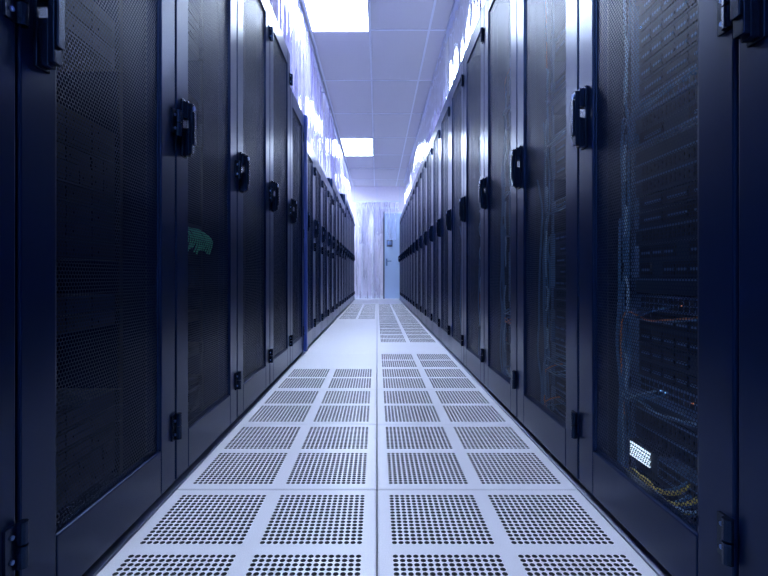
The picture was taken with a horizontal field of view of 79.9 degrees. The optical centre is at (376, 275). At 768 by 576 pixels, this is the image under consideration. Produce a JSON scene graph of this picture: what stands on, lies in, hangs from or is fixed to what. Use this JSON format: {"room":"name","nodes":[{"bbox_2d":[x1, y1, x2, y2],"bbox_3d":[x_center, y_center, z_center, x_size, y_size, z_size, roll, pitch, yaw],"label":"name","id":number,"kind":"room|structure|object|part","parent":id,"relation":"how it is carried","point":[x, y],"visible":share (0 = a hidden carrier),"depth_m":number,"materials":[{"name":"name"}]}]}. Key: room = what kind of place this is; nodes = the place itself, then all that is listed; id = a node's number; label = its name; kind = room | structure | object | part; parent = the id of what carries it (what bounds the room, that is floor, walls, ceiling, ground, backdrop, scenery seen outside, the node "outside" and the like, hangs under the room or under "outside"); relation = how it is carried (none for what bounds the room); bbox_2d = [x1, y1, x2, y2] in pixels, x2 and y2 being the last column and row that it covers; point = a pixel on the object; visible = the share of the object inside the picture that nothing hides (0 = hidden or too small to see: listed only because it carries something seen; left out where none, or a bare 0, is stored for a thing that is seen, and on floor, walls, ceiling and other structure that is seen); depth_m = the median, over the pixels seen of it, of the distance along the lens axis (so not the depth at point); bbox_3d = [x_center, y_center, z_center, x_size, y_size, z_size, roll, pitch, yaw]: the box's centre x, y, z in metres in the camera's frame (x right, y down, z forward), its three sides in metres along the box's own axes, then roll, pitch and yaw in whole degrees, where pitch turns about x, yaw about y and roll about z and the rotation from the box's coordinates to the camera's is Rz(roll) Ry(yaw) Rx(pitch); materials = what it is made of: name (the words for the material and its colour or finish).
{"room":"server room","nodes":[
{"label":"server room","id":0,"kind":"room"},
{"bbox_2d":[272,0,456,185],"bbox_3d":[0.000,-2.554,5.583,5.800,0.100,14.434,0,0,0],"label":"ceiling","id":1,"kind":"structure","parent":0,"point":[396,55],"depth_m":5.72,"materials":[{"name":"tile"}]},
{"bbox_2d":[275,0,291,88],"bbox_3d":[-0.708,-1.921,3.465,0.066,1.154,0.590,0,0,0],"label":"curtain","id":2,"kind":"object","parent":1,"relation":"hanging from","point":[276,1],"visible":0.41,"depth_m":3.53,"materials":[{"name":"plastic"}]},
{"bbox_2d":[292,0,324,169],"bbox_3d":[-0.724,-1.851,4.965,0.079,1.294,2.370,0,0,-1],"label":"curtain","id":3,"kind":"object","parent":1,"relation":"hanging from","point":[311,94],"visible":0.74,"depth_m":4.86,"materials":[{"name":"plastic"}]},
{"bbox_2d":[322,92,339,189],"bbox_3d":[-0.722,-1.921,7.365,0.087,1.154,2.370,0,0,-1],"label":"curtain","id":4,"kind":"object","parent":1,"relation":"hanging from","point":[330,145],"visible":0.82,"depth_m":6.79,"materials":[{"name":"plastic"}]},
{"bbox_2d":[303,0,369,31],"bbox_3d":[-0.370,-2.488,4.060,0.600,0.020,1.200,0,0,0],"label":"ceiling light panel","id":5,"kind":"object","parent":1,"relation":"in","point":[322,15],"depth_m":4.37,"materials":[{"name":"white plastic"}]},
{"bbox_2d":[338,144,350,207],"bbox_3d":[-0.720,-2.031,10.365,0.095,0.934,3.570,0,0,0],"label":"curtain","id":6,"kind":"object","parent":1,"relation":"hanging from","point":[343,177],"visible":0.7,"depth_m":9.52,"materials":[{"name":"plastic"}]},
{"bbox_2d":[340,138,373,155],"bbox_3d":[-0.370,-2.488,8.860,0.600,0.020,1.200,0,0,0],"label":"ceiling light panel","id":7,"kind":"object","parent":1,"relation":"in","point":[351,146],"depth_m":8.79,"materials":[{"name":"white plastic"}]},
{"bbox_2d":[280,0,451,186],"bbox_3d":[0.000,-2.501,5.583,5.800,0.006,14.434,0,0,0],"label":"bars","id":8,"kind":"object","parent":1,"relation":"attached to","point":[429,29],"visible":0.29,"depth_m":5.86,"materials":[{"name":"white metal"}]},
{"bbox_2d":[352,183,401,201],"bbox_3d":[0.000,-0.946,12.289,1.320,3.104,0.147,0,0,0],"label":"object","id":9,"kind":"object","parent":1,"relation":"hanging from","point":[354,183],"visible":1,"depth_m":12.28,"materials":[{"name":"plastic"}]},
{"bbox_2d":[403,0,484,205],"bbox_3d":[0.721,-2.031,5.283,0.104,0.934,13.734,0,0,0],"label":"curtain","id":10,"kind":"object","parent":1,"relation":"hanging from","point":[464,15],"visible":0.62,"depth_m":4.83,"materials":[{"name":"clear plastic"}]},
{"bbox_2d":[339,186,403,295],"bbox_3d":[0.000,-0.934,12.850,6.000,3.140,0.100,0,0,0],"label":"wall","id":11,"kind":"structure","parent":0,"point":[362,193],"depth_m":12.80,"materials":[{"name":"paint"}]},
{"bbox_2d":[355,207,398,298],"bbox_3d":[0.000,-0.644,12.780,1.200,2.560,0.039,0,0,0],"label":"trim","id":12,"kind":"structure","parent":11,"relation":"attached to","point":[361,208],"depth_m":12.76,"materials":[{"name":"white"}]},
{"bbox_2d":[354,296,399,298],"bbox_3d":[0.000,0.591,12.793,5.800,0.090,0.011,0,0,0],"label":"baseboard","id":13,"kind":"structure","parent":11,"relation":"attached to","point":[355,297],"depth_m":12.79,"materials":[{"name":"white"}]},
{"bbox_2d":[383,212,401,298],"bbox_3d":[0.660,-0.574,12.744,0.980,2.420,0.111,0,0,0],"label":"door","id":14,"kind":"structure","parent":11,"relation":"in","point":[391,220],"depth_m":12.76,"materials":[{"name":"blue metal"}]},
{"bbox_2d":[82,299,671,575],"bbox_3d":[0.000,0.861,5.865,5.800,0.450,14.998,0,0,0],"label":"floor","id":15,"kind":"structure","parent":0,"point":[376,451],"depth_m":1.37,"materials":[{"name":"white metal"}]},
{"bbox_2d":[0,0,28,575],"bbox_3d":[-1.082,-0.454,0.466,1.045,2.180,0.610,0,0,0],"label":"rack","id":16,"kind":"object","parent":15,"relation":"on","point":[14,537],"visible":1,"depth_m":0.75,"materials":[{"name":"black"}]},
{"bbox_3d":[-0.615,-0.462,0.466,0.030,2.145,0.592,0,0,0],"label":"door frame","id":17,"kind":"part","parent":16,"relation":"part of","materials":[{"name":"blue"}]},
{"bbox_2d":[15,0,181,575],"bbox_3d":[-1.082,-0.454,1.066,1.045,2.180,0.610,0,0,0],"label":"rack","id":18,"kind":"object","parent":15,"relation":"on","point":[98,426],"visible":0.99,"depth_m":1.06,"materials":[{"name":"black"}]},
{"bbox_3d":[-0.580,-0.454,0.814,0.040,0.176,0.034,0,0,0],"label":"handle","id":19,"kind":"part","parent":18,"relation":"part of","materials":[{"name":"black"}]},
{"bbox_3d":[-0.609,-0.467,1.065,0.001,1.923,0.436,0,0,0],"label":"perforated panel","id":20,"kind":"part","parent":18,"relation":"part of","materials":[{"name":"black metal"}]},
{"bbox_2d":[175,0,240,479],"bbox_3d":[-1.082,-0.454,1.666,1.045,2.180,0.610,0,0,0],"label":"rack","id":21,"kind":"object","parent":15,"relation":"on","point":[207,167],"visible":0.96,"depth_m":1.75,"materials":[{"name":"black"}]},
{"bbox_3d":[-0.580,-0.454,1.414,0.040,0.176,0.034,0,0,0],"label":"handle","id":22,"kind":"part","parent":21,"relation":"part of","materials":[{"name":"black"}]},
{"bbox_3d":[-0.609,-0.467,1.665,0.001,1.923,0.436,0,0,0],"label":"perforated panel","id":23,"kind":"part","parent":21,"relation":"part of","materials":[{"name":"black metal"}]},
{"bbox_2d":[237,0,272,416],"bbox_3d":[-1.082,-0.454,2.266,1.045,2.180,0.610,0,0,0],"label":"rack","id":24,"kind":"object","parent":15,"relation":"on","point":[254,30],"visible":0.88,"depth_m":2.46,"materials":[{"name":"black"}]},
{"bbox_3d":[-0.580,-0.454,2.014,0.040,0.176,0.034,0,0,0],"label":"handle","id":25,"kind":"part","parent":24,"relation":"part of","materials":[{"name":"black"}]},
{"bbox_3d":[-0.609,-0.467,2.265,0.001,1.923,0.436,0,0,0],"label":"perforated panel","id":26,"kind":"part","parent":24,"relation":"part of","materials":[{"name":"metal"}]},
{"bbox_2d":[270,4,292,383],"bbox_3d":[-1.082,-0.454,2.866,1.045,2.180,0.610,0,0,0],"label":"rack","id":27,"kind":"object","parent":15,"relation":"on","point":[281,79],"visible":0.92,"depth_m":2.95,"materials":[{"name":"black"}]},
{"bbox_3d":[-0.580,-0.454,2.614,0.040,0.176,0.034,0,0,0],"label":"handle","id":28,"kind":"part","parent":27,"relation":"part of","materials":[{"name":"black"}]},
{"bbox_3d":[-0.609,-0.467,2.865,0.001,1.923,0.436,0,0,0],"label":"perforated panel","id":29,"kind":"part","parent":27,"relation":"part of","materials":[{"name":"metal"}]},
{"bbox_2d":[290,87,307,363],"bbox_3d":[-1.087,-0.344,3.467,1.056,1.960,0.643,0,0,0],"label":"rack","id":30,"kind":"object","parent":15,"relation":"on","point":[298,121],"visible":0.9,"depth_m":3.67,"materials":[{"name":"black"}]},
{"bbox_3d":[-0.580,-0.454,3.214,0.040,0.176,0.034,0,0,0],"label":"handle","id":31,"kind":"part","parent":30,"relation":"part of","materials":[{"name":"black"}]},
{"bbox_3d":[-0.609,-0.357,3.465,0.001,1.702,0.436,0,0,0],"label":"perforated panel","id":32,"kind":"part","parent":30,"relation":"part of","materials":[{"name":"metal"}]},
{"bbox_3d":[-0.587,-0.351,3.766,0.025,1.935,0.044,0,0,0],"label":"blue trim","id":33,"kind":"part","parent":30,"relation":"part of","materials":[{"name":"blue"}]},
{"bbox_2d":[308,142,315,344],"bbox_3d":[-1.082,-0.274,4.066,1.045,1.820,0.610,0,0,0],"label":"rack","id":34,"kind":"object","parent":15,"relation":"on","point":[311,169],"visible":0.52,"depth_m":4.27,"materials":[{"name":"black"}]},
{"bbox_3d":[-0.580,-0.454,3.814,0.040,0.176,0.034,0,0,0],"label":"handle","id":35,"kind":"part","parent":34,"relation":"part of","materials":[{"name":"black"}]},
{"bbox_3d":[-0.609,-0.288,4.065,0.001,1.565,0.436,0,0,0],"label":"perforated panel","id":36,"kind":"part","parent":34,"relation":"part of","materials":[{"name":"metal"}]},
{"bbox_2d":[314,154,322,338],"bbox_3d":[-1.082,-0.274,4.666,1.045,1.820,0.610,0,0,0],"label":"rack","id":37,"kind":"object","parent":15,"relation":"on","point":[318,183],"visible":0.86,"depth_m":4.85,"materials":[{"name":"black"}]},
{"bbox_3d":[-0.580,-0.454,4.414,0.040,0.176,0.034,0,0,0],"label":"handle","id":38,"kind":"part","parent":37,"relation":"part of","materials":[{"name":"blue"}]},
{"bbox_3d":[-0.609,-0.288,4.665,0.001,1.565,0.436,0,0,0],"label":"perforated panel","id":39,"kind":"part","parent":37,"relation":"part of","materials":[{"name":"metal"}]},
{"bbox_2d":[322,170,328,330],"bbox_3d":[-1.082,-0.274,5.266,1.045,1.820,0.610,0,0,0],"label":"rack","id":40,"kind":"object","parent":15,"relation":"on","point":[325,193],"visible":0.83,"depth_m":5.47,"materials":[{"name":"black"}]},
{"bbox_3d":[-0.580,-0.454,5.014,0.040,0.176,0.034,0,0,0],"label":"handle","id":41,"kind":"part","parent":40,"relation":"part of","materials":[{"name":"blue"}]},
{"bbox_3d":[-0.609,-0.288,5.265,0.001,1.565,0.436,0,0,0],"label":"perforated panel","id":42,"kind":"part","parent":40,"relation":"part of","materials":[{"name":"metal"}]},
{"bbox_2d":[328,181,333,324],"bbox_3d":[-1.082,-0.274,5.866,1.045,1.820,0.610,0,0,0],"label":"rack","id":43,"kind":"object","parent":15,"relation":"on","point":[330,200],"visible":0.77,"depth_m":6.07,"materials":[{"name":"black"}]},
{"bbox_3d":[-0.609,-0.288,5.865,0.001,1.565,0.436,0,0,0],"label":"perforated panel","id":44,"kind":"part","parent":43,"relation":"part of","materials":[{"name":"metal"}]},
{"bbox_3d":[-0.580,-0.454,5.614,0.040,0.176,0.034,0,0,0],"label":"handle","id":45,"kind":"part","parent":43,"relation":"part of","materials":[{"name":"black"}]},
{"bbox_3d":[-0.615,-0.281,5.866,0.030,1.785,0.592,0,0,0],"label":"door frame","id":46,"kind":"part","parent":43,"relation":"part of","materials":[{"name":"blue"}]},
{"bbox_2d":[327,178,337,320],"bbox_3d":[-1.082,-0.344,6.466,1.045,1.960,0.610,0,0,0],"label":"rack","id":47,"kind":"object","parent":15,"relation":"on","point":[331,181],"visible":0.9,"depth_m":6.56,"materials":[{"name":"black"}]},
{"bbox_3d":[-0.615,-0.351,6.466,0.030,1.925,0.592,0,0,0],"label":"door frame","id":48,"kind":"part","parent":47,"relation":"part of","materials":[{"name":"blue"}]},
{"bbox_3d":[-0.609,-0.357,6.465,0.001,1.702,0.436,0,0,0],"label":"perforated panel","id":49,"kind":"part","parent":47,"relation":"part of","materials":[{"name":"metal"}]},
{"bbox_3d":[-0.580,-0.454,6.214,0.040,0.176,0.034,0,0,0],"label":"handle","id":50,"kind":"part","parent":47,"relation":"part of","materials":[{"name":"black"}]},
{"bbox_2d":[336,188,340,316],"bbox_3d":[-1.082,-0.344,7.066,1.045,1.960,0.610,0,0,0],"label":"rack","id":51,"kind":"object","parent":15,"relation":"on","point":[338,203],"visible":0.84,"depth_m":7.26,"materials":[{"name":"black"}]},
{"bbox_3d":[-0.609,-0.357,7.065,0.001,1.702,0.436,0,0,0],"label":"perforated panel","id":52,"kind":"part","parent":51,"relation":"part of","materials":[{"name":"metal"}]},
{"bbox_2d":[340,196,343,312],"bbox_3d":[-1.082,-0.344,7.666,1.045,1.960,0.610,0,0,0],"label":"rack","id":53,"kind":"object","parent":15,"relation":"on","point":[341,208],"visible":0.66,"depth_m":7.86,"materials":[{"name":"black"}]},
{"bbox_3d":[-0.609,-0.357,7.665,0.001,1.702,0.436,0,0,0],"label":"perforated panel","id":54,"kind":"part","parent":53,"relation":"part of","materials":[{"name":"metal"}]},
{"bbox_3d":[-0.615,-0.351,7.666,0.030,1.925,0.592,0,0,0],"label":"door frame","id":55,"kind":"part","parent":53,"relation":"part of","materials":[{"name":"blue"}]},
{"bbox_2d":[339,193,347,307],"bbox_3d":[-1.082,-0.454,8.866,1.045,2.180,0.610,0,0,0],"label":"rack","id":56,"kind":"object","parent":15,"relation":"on","point":[344,199],"visible":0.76,"depth_m":9.07,"materials":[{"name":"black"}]},
{"bbox_3d":[-0.615,-0.462,8.866,0.030,2.145,0.592,0,0,0],"label":"door frame","id":57,"kind":"part","parent":56,"relation":"part of","materials":[{"name":"blue"}]},
{"bbox_3d":[-0.609,-0.467,8.865,0.001,1.923,0.436,0,0,0],"label":"perforated panel","id":58,"kind":"part","parent":56,"relation":"part of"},
{"bbox_2d":[342,201,345,310],"bbox_3d":[-1.082,-0.344,8.266,1.045,1.960,0.610,0,0,0],"label":"rack","id":59,"kind":"object","parent":15,"relation":"on","point":[343,205],"visible":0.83,"depth_m":8.33,"materials":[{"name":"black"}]},
{"bbox_3d":[-0.609,-0.357,8.265,0.001,1.702,0.436,0,0,0],"label":"perforated panel","id":60,"kind":"part","parent":59,"relation":"part of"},
{"bbox_2d":[347,201,349,305],"bbox_3d":[-1.082,-0.454,9.466,1.045,2.180,0.610,0,0,0],"label":"rack","id":61,"kind":"object","parent":15,"relation":"on","point":[348,211],"visible":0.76,"depth_m":9.67,"materials":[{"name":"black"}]},
{"bbox_3d":[-0.615,-0.462,9.466,0.030,2.145,0.592,0,0,0],"label":"door frame","id":62,"kind":"part","parent":61,"relation":"part of","materials":[{"name":"blue"}]},
{"bbox_2d":[349,206,350,303],"bbox_3d":[-1.082,-0.454,10.066,1.045,2.180,0.610,0,0,0],"label":"rack","id":63,"kind":"object","parent":15,"relation":"on","point":[349,206],"visible":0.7,"depth_m":10.14,"materials":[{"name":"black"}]},
{"bbox_3d":[-0.609,-0.467,10.065,0.001,1.923,0.436,0,0,0],"label":"perforated panel","id":64,"kind":"part","parent":63,"relation":"part of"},
{"bbox_3d":[-0.615,-0.462,10.066,0.030,2.145,0.592,0,0,0],"label":"door frame","id":65,"kind":"part","parent":63,"relation":"part of","materials":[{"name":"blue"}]},
{"bbox_2d":[350,208,352,302],"bbox_3d":[-1.082,-0.454,10.666,1.045,2.180,0.610,0,0,0],"label":"rack","id":66,"kind":"object","parent":15,"relation":"on","point":[351,218],"visible":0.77,"depth_m":10.78,"materials":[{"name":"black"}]},
{"bbox_3d":[-0.615,-0.462,10.666,0.030,2.145,0.592,0,0,0],"label":"door frame","id":67,"kind":"part","parent":66,"relation":"part of","materials":[{"name":"blue"}]},
{"bbox_2d":[352,214,353,300],"bbox_3d":[-1.082,-0.454,11.266,1.045,2.180,0.610,0,0,0],"label":"rack","id":68,"kind":"object","parent":15,"relation":"on","point":[352,214],"visible":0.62,"depth_m":11.38,"materials":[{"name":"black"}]},
{"bbox_3d":[-0.609,-0.467,11.265,0.001,1.923,0.436,0,0,0],"label":"perforated panel","id":69,"kind":"part","parent":68,"relation":"part of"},
{"bbox_3d":[-0.615,-0.462,11.266,0.030,2.145,0.592,0,0,0],"label":"door frame","id":70,"kind":"part","parent":68,"relation":"part of","materials":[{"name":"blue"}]},
{"bbox_2d":[353,216,354,299],"bbox_3d":[-1.082,-0.454,11.866,1.045,2.180,0.610,0,0,0],"label":"rack","id":71,"kind":"object","parent":15,"relation":"on","point":[353,216],"visible":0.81,"depth_m":12.07,"materials":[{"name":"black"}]},
{"bbox_3d":[-0.615,-0.462,11.866,0.030,2.145,0.592,0,0,0],"label":"door frame","id":72,"kind":"part","parent":71,"relation":"part of","materials":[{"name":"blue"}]},
{"bbox_2d":[398,216,400,299],"bbox_3d":[1.082,-0.406,11.866,1.045,2.276,0.610,0,0,0],"label":"rack","id":73,"kind":"object","parent":15,"relation":"on","point":[400,216],"visible":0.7,"depth_m":11.87,"materials":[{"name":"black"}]},
{"bbox_3d":[0.609,-0.467,11.867,0.001,1.923,0.436,0,0,0],"label":"perforated panel","id":74,"kind":"part","parent":73,"relation":"part of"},
{"bbox_3d":[0.615,-0.462,11.866,0.030,2.145,0.592,0,0,0],"label":"door frame","id":75,"kind":"part","parent":73,"relation":"part of","materials":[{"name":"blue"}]},
{"bbox_2d":[399,214,401,300],"bbox_3d":[1.082,-0.296,11.266,1.045,2.496,0.610,0,0,0],"label":"rack","id":76,"kind":"object","parent":15,"relation":"on","point":[401,214],"visible":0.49,"depth_m":11.38,"materials":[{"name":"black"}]},
{"bbox_3d":[0.609,-0.467,11.267,0.001,1.923,0.436,0,0,0],"label":"perforated panel","id":77,"kind":"part","parent":76,"relation":"part of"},
{"bbox_3d":[0.615,-0.462,11.266,0.030,2.145,0.592,0,0,0],"label":"door frame","id":78,"kind":"part","parent":76,"relation":"part of","materials":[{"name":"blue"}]},
{"bbox_2d":[400,208,403,302],"bbox_3d":[1.082,-0.318,10.666,1.045,2.452,0.610,0,0,0],"label":"rack","id":79,"kind":"object","parent":15,"relation":"on","point":[403,208],"visible":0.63,"depth_m":10.78,"materials":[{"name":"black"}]},
{"bbox_3d":[0.615,-0.462,10.666,0.030,2.145,0.592,0,0,0],"label":"door frame","id":80,"kind":"part","parent":79,"relation":"part of","materials":[{"name":"blue"}]},
{"bbox_2d":[402,206,404,303],"bbox_3d":[1.082,-0.406,10.066,1.045,2.276,0.610,0,0,0],"label":"rack","id":81,"kind":"object","parent":15,"relation":"on","point":[404,206],"visible":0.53,"depth_m":10.27,"materials":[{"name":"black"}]},
{"bbox_3d":[0.615,-0.462,10.066,0.030,2.145,0.592,0,0,0],"label":"door frame","id":82,"kind":"part","parent":81,"relation":"part of","materials":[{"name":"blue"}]},
{"bbox_2d":[403,201,406,305],"bbox_3d":[1.082,-0.296,9.466,1.045,2.496,0.610,0,0,0],"label":"rack","id":83,"kind":"object","parent":15,"relation":"on","point":[405,258],"visible":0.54,"depth_m":9.67,"materials":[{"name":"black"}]},
{"bbox_3d":[0.615,-0.462,9.466,0.030,2.145,0.592,0,0,0],"label":"door frame","id":84,"kind":"part","parent":83,"relation":"part of","materials":[{"name":"blue"}]},
{"bbox_3d":[0.609,-0.467,9.467,0.001,1.923,0.436,0,0,0],"label":"perforated panel","id":85,"kind":"part","parent":83,"relation":"part of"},
{"bbox_2d":[405,196,408,307],"bbox_3d":[1.082,-0.318,8.866,1.045,2.452,0.610,0,0,0],"label":"rack","id":86,"kind":"object","parent":15,"relation":"on","point":[408,196],"visible":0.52,"depth_m":9.07,"materials":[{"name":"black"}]},
{"bbox_3d":[0.615,-0.462,8.866,0.030,2.145,0.592,0,0,0],"label":"door frame","id":87,"kind":"part","parent":86,"relation":"part of","materials":[{"name":"blue"}]},
{"bbox_3d":[0.609,-0.467,8.867,0.001,1.923,0.436,0,0,0],"label":"perforated panel","id":88,"kind":"part","parent":86,"relation":"part of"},
{"bbox_2d":[407,188,411,310],"bbox_3d":[1.082,-0.406,8.266,1.045,2.276,0.610,0,0,0],"label":"rack","id":89,"kind":"object","parent":15,"relation":"on","point":[410,193],"visible":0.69,"depth_m":8.33,"materials":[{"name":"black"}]},
{"bbox_3d":[0.609,-0.467,8.267,0.001,1.923,0.436,0,0,0],"label":"perforated panel","id":90,"kind":"part","parent":89,"relation":"part of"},
{"bbox_3d":[0.615,-0.462,8.266,0.030,2.145,0.592,0,0,0],"label":"door frame","id":91,"kind":"part","parent":89,"relation":"part of","materials":[{"name":"black"}]},
{"bbox_2d":[409,183,413,312],"bbox_3d":[1.082,-0.296,7.666,1.045,2.496,0.610,0,0,0],"label":"rack","id":92,"kind":"object","parent":15,"relation":"on","point":[410,246],"visible":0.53,"depth_m":7.87,"materials":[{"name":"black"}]},
{"bbox_3d":[0.609,-0.467,7.667,0.001,1.923,0.436,0,0,0],"label":"perforated panel","id":93,"kind":"part","parent":92,"relation":"part of","materials":[{"name":"metal"}]},
{"bbox_3d":[0.615,-0.462,7.666,0.030,2.145,0.592,0,0,0],"label":"door frame","id":94,"kind":"part","parent":92,"relation":"part of","materials":[{"name":"black"}]},
{"bbox_2d":[412,173,417,316],"bbox_3d":[1.082,-0.318,7.066,1.045,2.452,0.610,0,0,0],"label":"rack","id":95,"kind":"object","parent":15,"relation":"on","point":[414,251],"visible":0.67,"depth_m":7.24,"materials":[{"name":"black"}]},
{"bbox_3d":[0.609,-0.467,7.067,0.001,1.923,0.436,0,0,0],"label":"perforated panel","id":96,"kind":"part","parent":95,"relation":"part of","materials":[{"name":"metal"}]},
{"bbox_3d":[0.615,-0.462,7.066,0.030,2.145,0.592,0,0,0],"label":"door frame","id":97,"kind":"part","parent":95,"relation":"part of","materials":[{"name":"black"}]},
{"bbox_2d":[415,163,421,320],"bbox_3d":[1.082,-0.406,6.466,1.045,2.276,0.610,0,0,0],"label":"rack","id":98,"kind":"object","parent":15,"relation":"on","point":[418,249],"visible":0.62,"depth_m":6.56,"materials":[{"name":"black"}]},
{"bbox_3d":[0.609,-0.467,6.467,0.001,1.923,0.436,0,0,0],"label":"perforated panel","id":99,"kind":"part","parent":98,"relation":"part of","materials":[{"name":"metal"}]},
{"bbox_3d":[0.615,-0.462,6.466,0.030,2.145,0.592,0,0,0],"label":"door frame","id":100,"kind":"part","parent":98,"relation":"part of","materials":[{"name":"black"}]},
{"bbox_2d":[419,152,425,324],"bbox_3d":[1.082,-0.296,5.866,1.045,2.496,0.610,0,0,0],"label":"rack","id":101,"kind":"object","parent":15,"relation":"on","point":[422,246],"visible":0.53,"depth_m":6.07,"materials":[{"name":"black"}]},
{"bbox_3d":[0.580,-0.454,6.118,0.040,0.176,0.034,0,0,0],"label":"handle","id":102,"kind":"part","parent":101,"relation":"part of","materials":[{"name":"black"}]},
{"bbox_3d":[0.615,-0.462,5.866,0.030,2.145,0.592,0,0,0],"label":"door frame","id":103,"kind":"part","parent":101,"relation":"part of","materials":[{"name":"black"}]},
{"bbox_3d":[0.609,-0.467,5.867,0.001,1.923,0.436,0,0,0],"label":"perforated panel","id":104,"kind":"part","parent":101,"relation":"part of","materials":[{"name":"metal"}]},
{"bbox_2d":[423,137,431,330],"bbox_3d":[1.082,-0.318,5.266,1.045,2.452,0.610,0,0,0],"label":"rack","id":105,"kind":"object","parent":15,"relation":"on","point":[427,242],"visible":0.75,"depth_m":5.44,"materials":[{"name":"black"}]},
{"bbox_3d":[0.580,-0.454,5.518,0.040,0.176,0.034,0,0,0],"label":"handle","id":106,"kind":"part","parent":105,"relation":"part of","materials":[{"name":"black"}]},
{"bbox_3d":[0.615,-0.462,5.266,0.030,2.145,0.592,0,0,0],"label":"door frame","id":107,"kind":"part","parent":105,"relation":"part of","materials":[{"name":"blue"}]},
{"bbox_3d":[0.609,-0.467,5.267,0.001,1.923,0.436,0,0,0],"label":"perforated panel","id":108,"kind":"part","parent":105,"relation":"part of","materials":[{"name":"metal"}]},
{"bbox_2d":[429,117,439,338],"bbox_3d":[1.082,-0.406,4.666,1.045,2.276,0.610,0,0,0],"label":"rack","id":109,"kind":"object","parent":15,"relation":"on","point":[435,240],"visible":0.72,"depth_m":4.87,"materials":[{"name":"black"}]},
{"bbox_3d":[0.580,-0.454,4.918,0.040,0.176,0.034,0,0,0],"label":"handle","id":110,"kind":"part","parent":109,"relation":"part of","materials":[{"name":"black"}]},
{"bbox_3d":[0.609,-0.467,4.667,0.001,1.923,0.436,0,0,0],"label":"perforated panel","id":111,"kind":"part","parent":109,"relation":"part of","materials":[{"name":"metal"}]},
{"bbox_2d":[436,91,449,349],"bbox_3d":[1.082,-0.296,4.066,1.045,2.496,0.610,0,0,0],"label":"rack","id":112,"kind":"object","parent":15,"relation":"on","point":[442,232],"visible":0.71,"depth_m":4.26,"materials":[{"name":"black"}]},
{"bbox_3d":[0.580,-0.454,4.318,0.040,0.176,0.034,0,0,0],"label":"handle","id":113,"kind":"part","parent":112,"relation":"part of","materials":[{"name":"black"}]},
{"bbox_3d":[0.609,-0.467,4.067,0.001,1.923,0.436,0,0,0],"label":"perforated panel","id":114,"kind":"part","parent":112,"relation":"part of","materials":[{"name":"metal"}]},
{"bbox_2d":[446,55,463,363],"bbox_3d":[1.082,-0.318,3.466,1.045,2.452,0.610,0,0,0],"label":"rack","id":115,"kind":"object","parent":15,"relation":"on","point":[454,225],"visible":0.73,"depth_m":3.60,"materials":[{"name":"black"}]},
{"bbox_3d":[0.580,-0.454,3.718,0.040,0.176,0.034,0,0,0],"label":"handle","id":116,"kind":"part","parent":115,"relation":"part of","materials":[{"name":"black"}]},
{"bbox_3d":[0.609,-0.467,3.467,0.001,1.923,0.436,0,0,0],"label":"perforated panel","id":117,"kind":"part","parent":115,"relation":"part of","materials":[{"name":"metal"}]},
{"bbox_2d":[459,4,483,383],"bbox_3d":[1.082,-0.406,2.866,1.045,2.276,0.610,0,0,0],"label":"rack","id":118,"kind":"object","parent":15,"relation":"on","point":[472,215],"visible":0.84,"depth_m":3.02,"materials":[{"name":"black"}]},
{"bbox_3d":[0.580,-0.454,3.118,0.040,0.176,0.034,0,0,0],"label":"handle","id":119,"kind":"part","parent":118,"relation":"part of","materials":[{"name":"black"}]},
{"bbox_3d":[0.609,-0.467,2.867,0.001,1.923,0.436,0,0,0],"label":"perforated panel","id":120,"kind":"part","parent":118,"relation":"part of","materials":[{"name":"metal"}]},
{"bbox_2d":[479,0,516,416],"bbox_3d":[1.082,-0.296,2.266,1.045,2.496,0.610,0,0,0],"label":"rack","id":121,"kind":"object","parent":15,"relation":"on","point":[498,200],"visible":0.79,"depth_m":2.44,"materials":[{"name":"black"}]},
{"bbox_3d":[0.580,-0.454,2.518,0.040,0.176,0.034,0,0,0],"label":"handle","id":122,"kind":"part","parent":121,"relation":"part of","materials":[{"name":"black"}]},
{"bbox_3d":[0.609,-0.467,2.267,0.001,1.923,0.436,0,0,0],"label":"perforated panel","id":123,"kind":"part","parent":121,"relation":"part of","materials":[{"name":"metal"}]},
{"bbox_2d":[510,0,578,479],"bbox_3d":[1.082,-0.318,1.666,1.045,2.452,0.610,0,0,0],"label":"rack","id":124,"kind":"object","parent":15,"relation":"on","point":[545,177],"visible":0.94,"depth_m":1.77,"materials":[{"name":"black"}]},
{"bbox_3d":[0.580,-0.454,1.918,0.040,0.176,0.034,0,0,0],"label":"handle","id":125,"kind":"part","parent":124,"relation":"part of","materials":[{"name":"black"}]},
{"bbox_3d":[0.609,-0.467,1.667,0.001,1.923,0.436,0,0,0],"label":"perforated panel","id":126,"kind":"part","parent":124,"relation":"part of","materials":[{"name":"metal"}]},
{"bbox_2d":[571,0,738,575],"bbox_3d":[1.082,-0.406,1.066,1.045,2.276,0.610,0,0,0],"label":"rack","id":127,"kind":"object","parent":15,"relation":"on","point":[655,105],"visible":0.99,"depth_m":1.05,"materials":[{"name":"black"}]},
{"bbox_3d":[0.580,-0.454,1.318,0.040,0.176,0.034,0,0,0],"label":"handle","id":128,"kind":"part","parent":127,"relation":"part of","materials":[{"name":"black"}]},
{"bbox_3d":[0.609,-0.467,1.067,0.001,1.923,0.436,0,0,0],"label":"perforated panel","id":129,"kind":"part","parent":127,"relation":"part of","materials":[{"name":"black metal"}]},
{"bbox_2d":[623,438,696,517],"bbox_3d":[0.688,0.493,1.079,0.074,0.110,0.346,0,0,0],"label":"cables","id":130,"kind":"object","parent":127,"relation":"on","point":[649,450],"depth_m":1.09,"materials":[{"name":"yellow"}]},
{"bbox_2d":[730,0,767,575],"bbox_3d":[1.082,-0.296,0.466,1.045,2.496,0.610,0,0,0],"label":"rack","id":131,"kind":"object","parent":15,"relation":"on","point":[749,18],"visible":1,"depth_m":0.73,"materials":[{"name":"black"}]},
{"bbox_3d":[0.580,-0.454,0.718,0.040,0.176,0.034,0,0,0],"label":"handle","id":132,"kind":"part","parent":131,"relation":"part of","materials":[{"name":"black"}]}
]}

